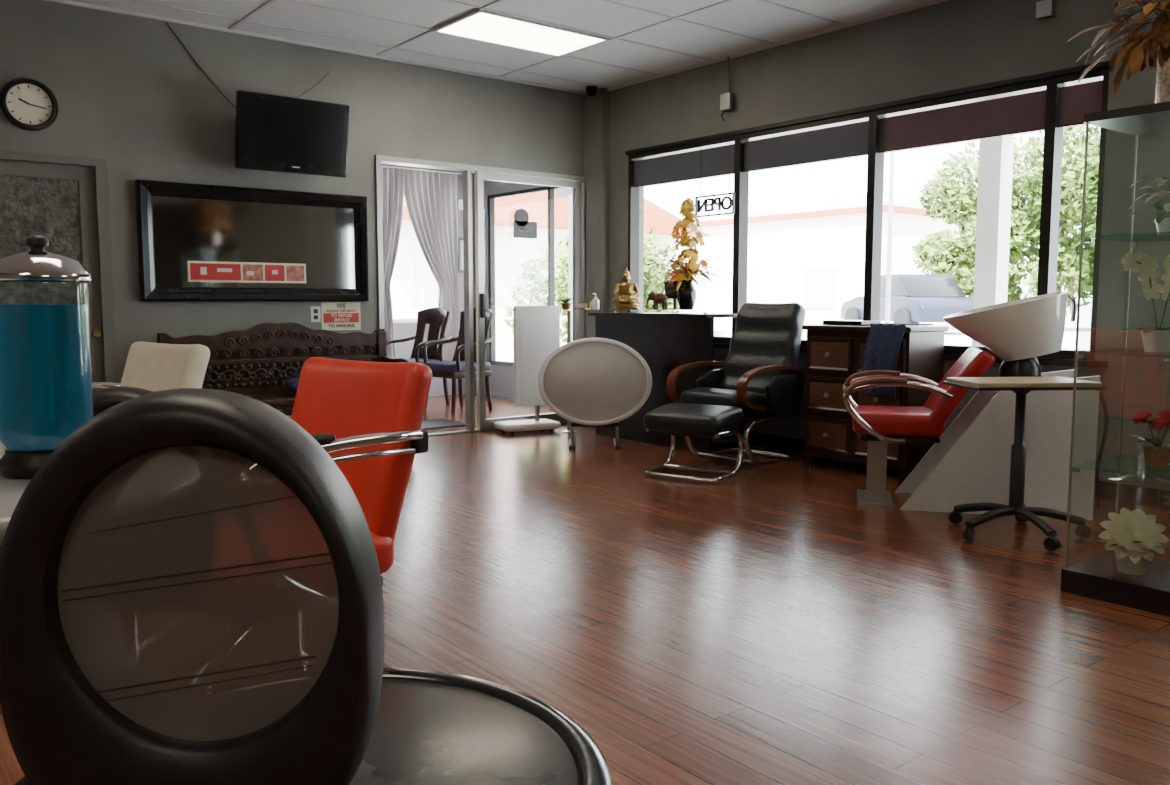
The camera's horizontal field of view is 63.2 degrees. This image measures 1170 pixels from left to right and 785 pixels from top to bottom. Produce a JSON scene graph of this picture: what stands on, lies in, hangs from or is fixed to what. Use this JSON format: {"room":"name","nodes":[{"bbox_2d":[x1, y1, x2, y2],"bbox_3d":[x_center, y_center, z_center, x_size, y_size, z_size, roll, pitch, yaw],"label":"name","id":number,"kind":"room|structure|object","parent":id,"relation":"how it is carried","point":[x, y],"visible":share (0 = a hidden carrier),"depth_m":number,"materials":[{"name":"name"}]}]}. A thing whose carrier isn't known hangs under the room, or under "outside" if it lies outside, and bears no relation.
{"room":"hair salon","nodes":[
{"label":"hair salon","id":0,"kind":"room"},
{"bbox_2d":[135,179,368,300],"bbox_3d":[-2.271,-1.031,6.661,1.600,0.780,0.058,-4,7,-38],"label":"mirror","id":1,"kind":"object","parent":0,"point":[178,224],"depth_m":6.61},
{"bbox_2d":[188,261,305,282],"bbox_3d":[-2.339,-0.836,6.620,0.820,0.140,0.009,-4,7,-38],"label":"photo strip","id":2,"kind":"object","parent":1,"relation":"attached to","point":[198,271],"visible":1,"depth_m":6.60,"materials":[{"name":"red paper"}]},
{"bbox_2d":[243,264,303,280],"bbox_3d":[-2.201,-0.847,6.728,0.440,0.112,0.003,-4,7,-38],"label":"print","id":3,"kind":"object","parent":2,"relation":"attached to","point":[251,272],"depth_m":6.72},
{"bbox_2d":[0,0,583,382],"bbox_3d":[-3.193,-0.957,6.041,8.650,2.920,0.120,-4,7,-38],"label":"wall","id":4,"kind":"structure","parent":0,"point":[128,94],"depth_m":6.43,"materials":[{"name":"grey paint"}]},
{"bbox_2d":[0,78,57,130],"bbox_3d":[-3.352,-1.738,5.732,0.310,0.310,0.045,-4,7,-38],"label":"wall clock","id":5,"kind":"object","parent":4,"relation":"attached to","point":[29,104],"visible":1,"depth_m":5.73,"materials":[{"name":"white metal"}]},
{"bbox_2d":[0,159,103,443],"bbox_3d":[-3.441,-0.438,5.807,0.890,1.930,0.110,-4,7,-38],"label":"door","id":6,"kind":"structure","parent":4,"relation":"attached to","point":[85,176],"depth_m":6.01,"materials":[{"name":"paint"}]},
{"bbox_2d":[0,175,84,303],"bbox_3d":[-3.455,-0.869,5.799,0.690,0.890,0.010,-4,7,-38],"label":"pane","id":7,"kind":"object","parent":6,"relation":"attached to","point":[49,208],"visible":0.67,"depth_m":5.86,"materials":[{"name":"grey glass"}]},
{"bbox_2d":[2,159,104,381],"bbox_3d":[-3.523,-0.456,5.893,0.990,1.950,0.030,-4,7,-38],"label":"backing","id":8,"kind":"object","parent":4,"relation":"attached to","point":[2,159],"visible":0.02,"depth_m":6.13,"materials":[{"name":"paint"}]},
{"bbox_2d":[0,150,117,382],"bbox_3d":[-3.427,-0.462,5.803,1.010,1.980,0.030,-4,7,-38],"label":"frame","id":9,"kind":"object","parent":4,"relation":"attached to","point":[100,166],"visible":0.78,"depth_m":6.04,"materials":[{"name":"paint"}]},
{"bbox_2d":[235,90,349,177],"bbox_3d":[-2.059,-1.768,6.590,0.780,0.499,0.324,-4,7,-38],"label":"wall-mounted television","id":10,"kind":"object","parent":4,"relation":"attached to","point":[276,133],"visible":1,"depth_m":6.47,"materials":[{"name":"black plastic"}]},
{"bbox_2d":[310,306,320,321],"bbox_3d":[-1.977,-0.573,6.971,0.075,0.115,0.012,-4,7,-38],"label":"wall outlet","id":11,"kind":"object","parent":4,"relation":"attached to","point":[314,310],"depth_m":6.97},
{"bbox_2d":[321,302,360,329],"bbox_3d":[-1.820,-0.570,7.096,0.310,0.210,0.011,-4,7,-38],"label":"sign","id":12,"kind":"object","parent":4,"relation":"attached to","point":[334,315],"visible":1,"depth_m":7.09,"materials":[{"name":"white"}]},
{"bbox_2d":[375,155,585,435],"bbox_3d":[-0.802,-0.770,7.950,2.065,2.185,0.170,-4,7,-38],"label":"door frame","id":13,"kind":"structure","parent":4,"relation":"in","point":[576,183],"depth_m":7.87,"materials":[{"name":"metal"}]},
{"bbox_2d":[513,208,536,238],"bbox_3d":[-0.504,-1.432,8.047,0.240,0.245,0.013,-4,7,-38],"label":"door sign","id":14,"kind":"object","parent":13,"relation":"attached to","point":[522,228],"visible":1,"depth_m":8.03,"materials":[{"name":"paint"}]},
{"bbox_2d":[381,164,476,395],"bbox_3d":[-2.508,-1.277,10.294,3.250,2.750,0.120,-4,7,-38],"label":"wall","id":15,"kind":"structure","parent":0,"point":[401,330],"depth_m":10.98,"materials":[{"name":"paint"}]},
{"bbox_2d":[381,165,461,174],"bbox_3d":[-1.940,-2.460,10.432,1.350,0.027,0.028,-4,7,-38],"label":"curtain rod","id":16,"kind":"object","parent":15,"relation":"attached to","point":[385,166],"visible":0.58,"depth_m":10.52,"materials":[{"name":"metal"}]},
{"bbox_2d":[381,167,404,358],"bbox_3d":[-2.182,-1.342,10.344,0.530,2.170,0.079,-4,7,-38],"label":"curtain","id":17,"kind":"object","parent":16,"relation":"hanging from","point":[392,179],"visible":0.34,"depth_m":10.37,"materials":[{"name":"fabric"}]},
{"bbox_2d":[404,170,459,360],"bbox_3d":[-1.706,-1.378,10.724,0.750,2.170,0.080,-4,7,-38],"label":"curtain","id":18,"kind":"object","parent":16,"relation":"hanging from","point":[430,198],"visible":0.75,"depth_m":10.73,"materials":[{"name":"fabric"}]},
{"bbox_2d":[458,238,463,272],"bbox_3d":[-1.400,-1.595,11.050,0.180,0.400,0.034,-4,7,-38],"label":"door handle","id":19,"kind":"object","parent":15,"relation":"attached to","point":[460,240],"visible":0.29,"depth_m":11.00,"materials":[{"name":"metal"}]},
{"bbox_2d":[460,240,463,269],"bbox_3d":[-1.390,-1.594,11.038,0.130,0.340,0.004,-4,7,-38],"label":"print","id":20,"kind":"object","parent":19,"relation":"attached to","point":[461,241],"depth_m":11.01,"materials":[{"name":"white paper"}]},
{"bbox_2d":[70,0,931,91],"bbox_3d":[0.675,-1.997,0.932,8.450,0.120,12.500,-4,7,-38],"label":"ceiling","id":21,"kind":"structure","parent":0,"point":[751,18],"depth_m":6.33,"materials":[{"name":"tile"}]},
{"bbox_2d":[432,9,609,56],"bbox_3d":[-0.430,-2.462,6.538,1.080,0.018,0.590,-4,7,-38],"label":"ceiling light","id":22,"kind":"object","parent":21,"relation":"in","point":[486,26],"depth_m":6.49,"materials":[{"name":"plastic"}]},
{"bbox_2d":[129,0,925,87],"bbox_3d":[0.675,-1.940,0.938,8.450,0.016,12.500,-4,7,-38],"label":"grid","id":23,"kind":"object","parent":21,"relation":"attached to","point":[268,3],"visible":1,"depth_m":6.33,"materials":[{"name":"metal"}]},
{"bbox_2d":[483,180,543,397],"bbox_3d":[-0.373,-1.263,10.147,0.100,2.750,2.780,-4,7,-38],"label":"wall","id":24,"kind":"structure","parent":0,"point":[502,378],"depth_m":10.93,"materials":[{"name":"paint"}]},
{"bbox_2d":[488,186,562,366],"bbox_3d":[-0.358,-1.210,10.119,0.060,1.950,2.350,-4,7,-38],"label":"frame","id":25,"kind":"object","parent":24,"relation":"attached to","point":[491,208],"visible":0.43,"depth_m":10.80,"materials":[{"name":"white metal"}]},
{"bbox_2d":[0,393,1169,784],"bbox_3d":[0.010,0.887,2.603,9.150,0.100,15.500,-4,7,-38],"label":"floor","id":26,"kind":"structure","parent":0,"point":[760,625],"depth_m":3.23,"materials":[{"name":"laminate"}]},
{"bbox_2d":[0,444,30,544],"bbox_3d":[-0.846,0.536,1.256,0.660,0.855,0.660,-4,7,-38],"label":"work table","id":27,"kind":"object","parent":26,"relation":"on","point":[11,490],"visible":0.05,"depth_m":1.11,"materials":[{"name":"laminate"}]},
{"bbox_2d":[0,235,92,478],"bbox_3d":[-0.713,-0.050,1.251,0.121,0.312,0.121,-4,7,-38],"label":"jar","id":28,"kind":"object","parent":27,"relation":"on","point":[46,386],"visible":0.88,"depth_m":1.21,"materials":[{"name":"blue glass"}]},
{"bbox_2d":[92,386,153,416],"bbox_3d":[-0.907,0.445,1.887,0.352,0.916,0.340,-1,6,-12],"label":"chair","id":29,"kind":"object","parent":26,"relation":"on","point":[103,399],"visible":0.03,"depth_m":1.81,"materials":[{"name":"leather"}]},
{"bbox_2d":[91,341,209,391],"bbox_3d":[-1.809,0.288,3.501,0.625,0.922,0.758,4,7,37],"label":"salon chair","id":30,"kind":"object","parent":26,"relation":"on","point":[154,367],"visible":0.18,"depth_m":3.68,"materials":[{"name":"beige leather"}]},
{"bbox_2d":[157,322,408,415],"bbox_3d":[-2.012,-0.008,6.539,1.623,0.936,0.502,-4,7,-38],"label":"wooden bench","id":31,"kind":"object","parent":26,"relation":"on","point":[256,362],"visible":0.52,"depth_m":6.61,"materials":[{"name":"brown wood"}]},
{"bbox_2d":[284,378,299,392],"bbox_3d":[-1.881,-0.053,6.571,0.402,0.129,0.261,-4,7,-38],"label":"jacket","id":32,"kind":"object","parent":31,"relation":"on","point":[291,385],"visible":0.21,"depth_m":6.43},
{"bbox_2d":[14,668,610,784],"bbox_3d":[-0.330,0.719,1.173,0.724,0.506,0.724,-4,7,-38],"label":"seat","id":33,"kind":"object","parent":26,"relation":"on","point":[430,727],"visible":0.44,"depth_m":1.27,"materials":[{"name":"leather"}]},
{"bbox_2d":[0,388,383,784],"bbox_3d":[-0.358,0.245,0.941,0.385,0.504,0.161,0,5,0],"label":"chair","id":34,"kind":"object","parent":33,"relation":"on","point":[191,591],"visible":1,"depth_m":0.87,"materials":[{"name":"leather"}]},
{"bbox_2d":[286,357,432,583],"bbox_3d":[-0.792,0.392,2.412,0.625,0.922,0.758,4,7,37],"label":"salon chair","id":35,"kind":"object","parent":26,"relation":"on","point":[367,416],"visible":0.33,"depth_m":2.48,"materials":[{"name":"red leather"}]},
{"bbox_2d":[386,307,451,405],"bbox_3d":[-1.735,-0.369,9.880,0.608,1.027,0.603,4,7,39],"label":"chair","id":36,"kind":"object","parent":26,"relation":"on","point":[437,318],"visible":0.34,"depth_m":10.00,"materials":[{"name":"black wood"}]},
{"bbox_2d":[421,419,465,429],"bbox_3d":[-1.474,0.288,8.302,0.800,0.012,0.500,-4,7,-38],"label":"door mat","id":37,"kind":"object","parent":26,"relation":"on","point":[434,423],"visible":0.29,"depth_m":8.32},
{"bbox_2d":[422,308,495,414],"bbox_3d":[-1.245,-0.329,9.463,0.608,1.027,0.603,5,7,43],"label":"chair","id":38,"kind":"object","parent":26,"relation":"on","point":[454,369],"visible":0.72,"depth_m":9.42,"materials":[{"name":"black wood"}]},
{"bbox_2d":[494,419,560,431],"bbox_3d":[-0.483,0.272,7.954,0.500,0.060,0.300,-3,6,-27],"label":"base","id":39,"kind":"object","parent":26,"relation":"on","point":[530,424],"visible":0.98,"depth_m":7.85,"materials":[{"name":"white plastic"}]},
{"bbox_2d":[535,405,539,420],"bbox_3d":[-0.402,0.172,8.008,0.040,0.200,0.040,-3,6,-27],"label":"post","id":40,"kind":"object","parent":39,"relation":"on","point":[537,407],"visible":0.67,"depth_m":7.99,"materials":[{"name":"metal"}]},
{"bbox_2d":[513,306,559,406],"bbox_3d":[-0.402,-0.306,7.962,0.420,0.840,0.045,-3,6,-27],"label":"panel","id":41,"kind":"object","parent":40,"relation":"attached to","point":[516,309],"visible":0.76,"depth_m":7.88,"materials":[{"name":"white plastic"}]},
{"bbox_2d":[519,312,555,400],"bbox_3d":[-0.402,-0.306,7.962,0.340,0.740,0.050,-3,6,-27],"label":"sign board","id":42,"kind":"object","parent":41,"relation":"attached to","point":[537,329],"visible":0.71,"depth_m":7.92,"materials":[{"name":"white plastic"}]},
{"bbox_2d":[538,338,651,448],"bbox_3d":[0.075,-0.006,7.148,0.850,0.817,0.400,0,5,0],"label":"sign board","id":43,"kind":"object","parent":26,"relation":"on","point":[586,382],"visible":1,"depth_m":7.05,"materials":[{"name":"silver metal"}]},
{"bbox_2d":[562,311,744,451],"bbox_3d":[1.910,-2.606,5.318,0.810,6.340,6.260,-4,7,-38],"label":"reception desk","id":44,"kind":"object","parent":26,"relation":"on","point":[666,342],"visible":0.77,"depth_m":7.12,"materials":[{"name":"black laminate"}]},
{"bbox_2d":[574,302,590,309],"bbox_3d":[-0.021,-0.698,7.639,0.070,0.060,0.140,-4,7,-38],"label":"card holder","id":45,"kind":"object","parent":44,"relation":"on","point":[581,305],"visible":1,"depth_m":7.61,"materials":[{"name":"gold metal"}]},
{"bbox_2d":[612,268,639,309],"bbox_3d":[0.324,-0.816,7.468,0.226,0.327,0.220,0,5,0],"label":"statue","id":46,"kind":"object","parent":44,"relation":"on","point":[626,300],"visible":1,"depth_m":7.44,"materials":[{"name":"gold metal"}]},
{"bbox_2d":[644,292,667,309],"bbox_3d":[0.537,-0.694,7.190,0.186,0.138,0.102,3,6,27],"label":"elephant figurine","id":47,"kind":"object","parent":44,"relation":"on","point":[660,298],"visible":1,"depth_m":7.16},
{"bbox_2d":[588,312,736,317],"bbox_3d":[0.641,-0.600,7.332,0.520,0.025,1.320,-4,7,-38],"label":"countertop","id":48,"kind":"structure","parent":44,"relation":"on","point":[636,314],"depth_m":7.07,"materials":[{"name":"brown laminate"}]},
{"bbox_2d":[664,280,679,309],"bbox_3d":[0.698,-0.766,7.439,0.120,0.235,0.200,-4,7,-38],"label":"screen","id":49,"kind":"object","parent":44,"relation":"on","point":[670,290],"visible":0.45,"depth_m":7.45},
{"bbox_2d":[652,198,728,309],"bbox_3d":[0.755,-1.026,7.059,0.637,0.824,0.606,-4,7,-38],"label":"flower vase","id":50,"kind":"object","parent":44,"relation":"on","point":[686,292],"visible":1,"depth_m":6.99,"materials":[{"name":"yellow plant"}]},
{"bbox_2d":[644,403,743,482],"bbox_3d":[0.675,0.303,5.926,0.520,0.431,0.427,4,7,34],"label":"leather ottoman","id":51,"kind":"object","parent":26,"relation":"on","point":[673,419],"visible":1,"depth_m":5.81,"materials":[{"name":"black leather"}]},
{"bbox_2d":[644,403,743,435],"bbox_3d":[0.677,0.158,5.915,0.520,0.126,0.420,4,12,34],"label":"cushion","id":52,"kind":"object","parent":51,"relation":"on","point":[680,419],"depth_m":5.78,"materials":[{"name":"black leather"}]},
{"bbox_2d":[666,303,805,465],"bbox_3d":[1.070,-0.071,6.448,0.822,1.075,0.650,-5,7,-43],"label":"leather recliner","id":53,"kind":"object","parent":26,"relation":"on","point":[760,376],"visible":0.93,"depth_m":6.41,"materials":[{"name":"black leather"}]},
{"bbox_2d":[680,387,774,414],"bbox_3d":[0.988,0.065,6.383,0.560,0.170,0.500,3,2,-44],"label":"seat cushion","id":54,"kind":"object","parent":53,"relation":"on","point":[724,396],"depth_m":6.20,"materials":[{"name":"black leather"}]},
{"bbox_2d":[747,304,789,309],"bbox_3d":[1.294,-0.536,6.616,0.420,0.170,0.108,6,-12,46],"label":"pillow","id":55,"kind":"object","parent":53,"relation":"on","point":[749,306],"depth_m":6.60,"materials":[{"name":"black leather"}]},
{"bbox_2d":[802,323,947,480],"bbox_3d":[1.808,0.028,6.072,0.494,0.952,0.800,-4,7,-38],"label":"dresser","id":56,"kind":"object","parent":26,"relation":"on","point":[834,353],"visible":0.75,"depth_m":5.92,"materials":[{"name":"brown wood"}]},
{"bbox_2d":[823,320,880,325],"bbox_3d":[1.738,-0.455,6.195,0.220,0.030,0.300,-4,7,-38],"label":"case","id":57,"kind":"object","parent":56,"relation":"on","point":[825,322],"visible":0.88,"depth_m":6.12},
{"bbox_2d":[862,323,933,395],"bbox_3d":[1.917,-0.211,5.828,0.389,0.429,0.280,-4,7,-38],"label":"towel","id":58,"kind":"object","parent":56,"relation":"hanging from","point":[906,348],"depth_m":5.72,"materials":[{"name":"fabric"}]},
{"bbox_2d":[843,291,1107,519],"bbox_3d":[2.030,0.033,5.056,1.272,1.135,0.606,1,6,15],"label":"shampoo chair","id":59,"kind":"object","parent":26,"relation":"on","point":[970,461],"visible":0.97,"depth_m":4.83,"materials":[{"name":"red plastic"}]},
{"bbox_2d":[943,291,1068,360],"bbox_3d":[2.222,-0.319,4.971,0.610,0.292,0.510,-12,2,16],"label":"basin","id":60,"kind":"object","parent":59,"relation":"in","point":[1025,329],"depth_m":4.80,"materials":[{"name":"white ceramic"}]},
{"bbox_2d":[1051,292,1076,321],"bbox_3d":[2.448,-0.442,4.899,0.162,0.152,0.024,1,6,15],"label":"faucet","id":61,"kind":"object","parent":59,"relation":"on","point":[1074,304],"depth_m":4.88,"materials":[{"name":"silver metal"}]},
{"bbox_2d":[943,377,1105,551],"bbox_3d":[2.006,0.304,4.361,0.620,0.725,0.599,0,5,-4],"label":"table","id":62,"kind":"object","parent":26,"relation":"on","point":[1021,386],"visible":1,"depth_m":4.35,"materials":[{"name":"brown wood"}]},
{"bbox_2d":[943,377,1105,390],"bbox_3d":[2.001,-0.042,4.353,0.679,0.033,0.623,-4,7,-38],"label":"tray","id":63,"kind":"object","parent":62,"relation":"on","point":[975,383],"depth_m":4.20,"materials":[{"name":"brown wood"}]},
{"bbox_2d":[1061,101,1169,615],"bbox_3d":[2.217,-0.107,3.287,0.441,1.750,0.850,-4,7,-38],"label":"glass display case","id":64,"kind":"object","parent":26,"relation":"on","point":[1098,577],"visible":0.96,"depth_m":3.46,"materials":[{"name":"clear glass"}]},
{"bbox_2d":[1067,0,1169,102],"bbox_3d":[2.108,-1.304,3.374,0.592,0.617,0.576,-2,6,-20],"label":"potted plant","id":65,"kind":"object","parent":64,"relation":"on","point":[1139,52],"visible":0.98,"depth_m":3.37,"materials":[{"name":"orange plant"}]},
{"bbox_2d":[1113,549,1148,574],"bbox_3d":[2.023,0.619,3.515,0.127,0.090,0.127,-4,7,-38],"label":"pot","id":66,"kind":"object","parent":64,"relation":"on","point":[1128,561],"depth_m":3.47,"materials":[{"name":"beige ceramic"}]},
{"bbox_2d":[1098,508,1168,574],"bbox_3d":[2.022,0.552,3.504,0.209,0.226,0.224,-4,7,-38],"label":"dahlia","id":67,"kind":"object","parent":64,"relation":"on","point":[1133,536],"visible":1,"depth_m":3.48,"materials":[{"name":"beige plant"}]},
{"bbox_2d":[1117,251,1169,351],"bbox_3d":[2.092,-0.332,3.453,0.261,0.368,0.261,-2,6,-19],"label":"potted orchid","id":68,"kind":"object","parent":64,"relation":"on","point":[1155,339],"visible":1,"depth_m":3.46,"materials":[{"name":"white plant"}]},
{"bbox_2d":[1126,174,1169,235],"bbox_3d":[2.115,-0.678,3.411,0.255,0.224,0.250,-1,5,-8],"label":"potted plant","id":69,"kind":"object","parent":64,"relation":"on","point":[1162,223],"visible":1,"depth_m":3.41,"materials":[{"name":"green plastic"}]},
{"bbox_2d":[1130,410,1169,467],"bbox_3d":[2.087,0.165,3.511,0.169,0.208,0.194,-1,6,-13],"label":"flowers","id":70,"kind":"object","parent":64,"relation":"on","point":[1156,454],"visible":1,"depth_m":3.46,"materials":[{"name":"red plant"}]},
{"bbox_2d":[1155,217,1169,235],"bbox_3d":[2.103,-0.595,3.412,0.100,0.060,0.100,-4,7,-38],"label":"pot","id":71,"kind":"object","parent":64,"relation":"on","point":[1163,228],"depth_m":3.39,"materials":[{"name":"ceramic"}]},
{"bbox_2d":[584,87,609,337],"bbox_3d":[0.104,-1.185,8.440,0.090,2.920,0.240,-4,7,-38],"label":"column","id":72,"kind":"structure","parent":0,"point":[596,107],"depth_m":8.34,"materials":[{"name":"grey paint"}]},
{"bbox_2d":[609,0,1169,489],"bbox_3d":[4.042,-0.740,3.762,0.180,2.920,12.500,-4,7,-38],"label":"wall","id":73,"kind":"structure","parent":0,"point":[951,44],"depth_m":5.67,"materials":[{"name":"grey paint"}]},
{"bbox_2d":[44,0,948,93],"bbox_3d":[0.675,-1.928,0.939,8.450,0.020,12.500,-4,7,-38],"label":"trim","id":74,"kind":"structure","parent":73,"relation":"attached to","point":[68,2],"depth_m":6.70,"materials":[{"name":"metal"}]},
{"bbox_2d":[628,135,737,343],"bbox_3d":[0.797,-1.202,7.722,0.100,1.570,1.240,-4,7,-38],"label":"frame","id":75,"kind":"object","parent":73,"relation":"attached to","point":[633,192],"visible":0.48,"depth_m":7.95,"materials":[{"name":"brown metal"}]},
{"bbox_2d":[634,144,733,185],"bbox_3d":[0.789,-1.822,7.657,0.004,0.215,1.180,-4,7,-38],"label":"film","id":76,"kind":"object","parent":73,"relation":"attached to","point":[710,161],"visible":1,"depth_m":7.63,"materials":[{"name":"fabric"}]},
{"bbox_2d":[634,172,733,186],"bbox_3d":[0.785,-1.713,7.664,0.008,0.007,1.180,-4,7,-38],"label":"roll","id":77,"kind":"object","parent":73,"relation":"attached to","point":[733,172],"visible":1,"depth_m":7.64,"materials":[{"name":"brown metal"}]},
{"bbox_2d":[695,154,734,217],"bbox_3d":[0.994,-1.647,7.272,0.020,0.580,0.400,-4,7,-38],"label":"sign","id":78,"kind":"object","parent":73,"relation":"hanging from","point":[720,203],"visible":0.99,"depth_m":7.27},
{"bbox_2d":[720,57,733,121],"bbox_3d":[1.068,-2.281,7.142,0.054,0.473,0.100,-4,7,-38],"label":"junction box","id":79,"kind":"object","parent":73,"relation":"attached to","point":[727,99],"visible":1,"depth_m":7.13,"materials":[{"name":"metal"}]},
{"bbox_2d":[735,110,872,346],"bbox_3d":[1.554,-1.113,6.782,0.100,1.570,1.180,-4,7,-38],"label":"frame","id":80,"kind":"object","parent":73,"relation":"attached to","point":[742,177],"visible":0.5,"depth_m":7.06,"materials":[{"name":"brown metal"}]},
{"bbox_2d":[743,153,867,171],"bbox_3d":[1.541,-1.623,6.723,0.008,0.007,1.120,-4,7,-38],"label":"roll","id":81,"kind":"object","parent":73,"relation":"attached to","point":[866,153],"visible":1,"depth_m":6.67,"materials":[{"name":"brown metal"}]},
{"bbox_2d":[743,121,868,170],"bbox_3d":[1.546,-1.732,6.717,0.004,0.215,1.120,-4,7,-38],"label":"film","id":82,"kind":"object","parent":73,"relation":"attached to","point":[849,139],"visible":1,"depth_m":6.68,"materials":[{"name":"fabric"}]},
{"bbox_2d":[625,60,1109,154],"bbox_3d":[1.579,-1.897,6.580,0.020,0.030,3.930,-4,7,-38],"label":"window header","id":83,"kind":"object","parent":73,"relation":"attached to","point":[1105,64],"visible":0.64,"depth_m":6.09,"materials":[{"name":"brown metal"}]},
{"bbox_2d":[714,343,1107,367],"bbox_3d":[1.581,-0.300,6.714,0.080,0.035,4.000,-4,7,-38],"label":"sill","id":84,"kind":"structure","parent":73,"relation":"attached to","point":[1042,361],"depth_m":5.34,"materials":[{"name":"brown metal"}]},
{"bbox_2d":[725,430,1169,509],"bbox_3d":[4.042,0.678,3.743,0.012,0.100,12.260,-4,7,-38],"label":"baseboard","id":85,"kind":"structure","parent":73,"relation":"attached to","point":[1132,494],"depth_m":5.18,"materials":[{"name":"wood"}]},
{"bbox_2d":[867,78,1051,357],"bbox_3d":[2.287,-1.026,5.871,0.100,1.570,1.165,-4,7,-38],"label":"frame","id":86,"kind":"object","parent":73,"relation":"attached to","point":[877,159],"visible":0.59,"depth_m":6.01,"materials":[{"name":"brown metal"}]},
{"bbox_2d":[878,128,1043,152],"bbox_3d":[2.274,-1.536,5.813,0.008,0.007,1.105,-4,7,-38],"label":"roll","id":87,"kind":"object","parent":73,"relation":"attached to","point":[1043,128],"visible":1,"depth_m":5.76,"materials":[{"name":"brown metal"}]},
{"bbox_2d":[879,90,1045,151],"bbox_3d":[2.279,-1.645,5.806,0.004,0.215,1.105,-4,7,-38],"label":"window blind","id":88,"kind":"object","parent":73,"relation":"attached to","point":[1022,112],"visible":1,"depth_m":5.77,"materials":[{"name":"fabric"}]},
{"bbox_2d":[1036,0,1055,19],"bbox_3d":[2.564,-2.213,5.276,0.050,0.255,0.090,-4,7,-38],"label":"junction box","id":89,"kind":"object","parent":73,"relation":"attached to","point":[1045,9],"visible":1,"depth_m":5.26,"materials":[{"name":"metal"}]},
{"bbox_2d":[1039,67,1108,359],"bbox_3d":[2.747,-0.972,5.300,0.100,1.570,0.305,-4,7,-38],"label":"frame","id":90,"kind":"object","parent":73,"relation":"attached to","point":[1056,134],"visible":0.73,"depth_m":5.33,"materials":[{"name":"brown metal"}]},
{"bbox_2d":[1058,80,1102,125],"bbox_3d":[2.739,-1.591,5.235,0.004,0.215,0.245,-4,7,-38],"label":"film","id":91,"kind":"object","parent":73,"relation":"attached to","point":[1076,101],"visible":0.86,"depth_m":5.25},
{"label":"outside","id":92,"kind":"structure","parent":0,"visible":0},
{"bbox_2d":[496,316,1090,361],"bbox_3d":[15.586,-2.912,44.445,100.000,0.130,130.000,-4,7,-38],"label":"parking lot","id":93,"kind":"structure","parent":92,"point":[1084,321],"depth_m":55.56,"materials":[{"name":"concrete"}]},
{"bbox_2d":[390,190,709,358],"bbox_3d":[-2.672,-3.288,23.923,9.200,4.500,7.200,-4,7,-38],"label":"building","id":94,"kind":"structure","parent":93,"relation":"on","point":[413,288],"depth_m":20.80,"materials":[{"name":"white paint"}]},
{"bbox_2d":[504,228,673,345],"bbox_3d":[0.045,-1.536,15.397,2.558,2.658,2.473,-4,7,-38],"label":"tree","id":95,"kind":"object","parent":93,"relation":"on","point":[561,282],"visible":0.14,"depth_m":15.15,"materials":[{"name":"green plant"}]},
{"bbox_2d":[558,256,678,312],"bbox_3d":[0.718,-1.820,17.615,2.739,2.801,2.756,-4,7,-38],"label":"tree","id":96,"kind":"object","parent":93,"relation":"on","point":[670,301],"visible":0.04,"depth_m":17.05,"materials":[{"name":"green plant"}]},
{"bbox_2d":[556,80,1100,345],"bbox_3d":[3.017,-0.885,6.527,1.620,3.015,12.500,-4,7,-38],"label":"canopy","id":97,"kind":"object","parent":93,"relation":"on","point":[995,171],"visible":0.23,"depth_m":7.37,"materials":[{"name":"white paint"}]},
{"bbox_2d":[676,200,1014,324],"bbox_3d":[6.837,-5.899,48.703,10.000,5.000,26.000,-4,7,-38],"label":"wall","id":98,"kind":"structure","parent":93,"relation":"on","point":[780,250],"depth_m":38.28,"materials":[{"name":"white paint"}]},
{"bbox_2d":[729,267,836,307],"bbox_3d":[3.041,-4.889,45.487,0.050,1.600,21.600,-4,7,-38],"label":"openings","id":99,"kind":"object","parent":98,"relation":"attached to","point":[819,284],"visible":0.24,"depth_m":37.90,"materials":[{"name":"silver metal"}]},
{"bbox_2d":[694,205,957,226],"bbox_3d":[6.837,-8.089,48.495,10.600,0.200,26.600,-4,7,-38],"label":"roof band","id":100,"kind":"object","parent":98,"relation":"attached to","point":[897,209],"visible":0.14,"depth_m":37.43,"materials":[{"name":"ceramic"}]},
{"bbox_2d":[885,152,893,322],"bbox_3d":[4.641,-2.350,14.667,0.120,4.389,0.909,1,6,9],"label":"street lamp","id":101,"kind":"object","parent":93,"relation":"on","point":[891,178],"visible":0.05,"depth_m":14.26,"materials":[{"name":"metal"}]},
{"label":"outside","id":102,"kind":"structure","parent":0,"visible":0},
{"bbox_2d":[714,322,1090,349],"bbox_3d":[14.353,-1.052,21.748,11.600,0.468,36.000,-4,7,-38],"label":"street","id":103,"kind":"structure","parent":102,"point":[952,336],"depth_m":22.93,"materials":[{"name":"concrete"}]},
{"bbox_2d":[840,274,973,322],"bbox_3d":[8.337,-2.287,24.516,1.900,1.460,4.293,-1,6,-11],"label":"parked car","id":104,"kind":"object","parent":103,"relation":"on","point":[915,298],"visible":0.59,"depth_m":23.24,"materials":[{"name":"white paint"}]},
{"bbox_2d":[911,157,1032,301],"bbox_3d":[11.269,-4.386,27.837,3.199,5.009,4.751,1,6,9],"label":"tree","id":105,"kind":"object","parent":103,"relation":"on","point":[940,253],"visible":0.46,"depth_m":27.01,"materials":[{"name":"green plant"}]},
{"bbox_2d":[938,125,1100,317],"bbox_3d":[13.299,-4.673,27.117,6.012,5.715,4.701,-3,6,-28],"label":"tree","id":106,"kind":"object","parent":103,"relation":"on","point":[1028,185],"visible":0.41,"depth_m":26.13,"materials":[{"name":"green plant"}]},
{"bbox_2d":[1060,141,1098,248],"bbox_3d":[14.639,-4.249,24.147,5.295,5.434,5.384,4,7,36],"label":"tree","id":107,"kind":"object","parent":103,"relation":"on","point":[1073,206],"visible":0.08,"depth_m":24.44,"materials":[{"name":"green plant"}]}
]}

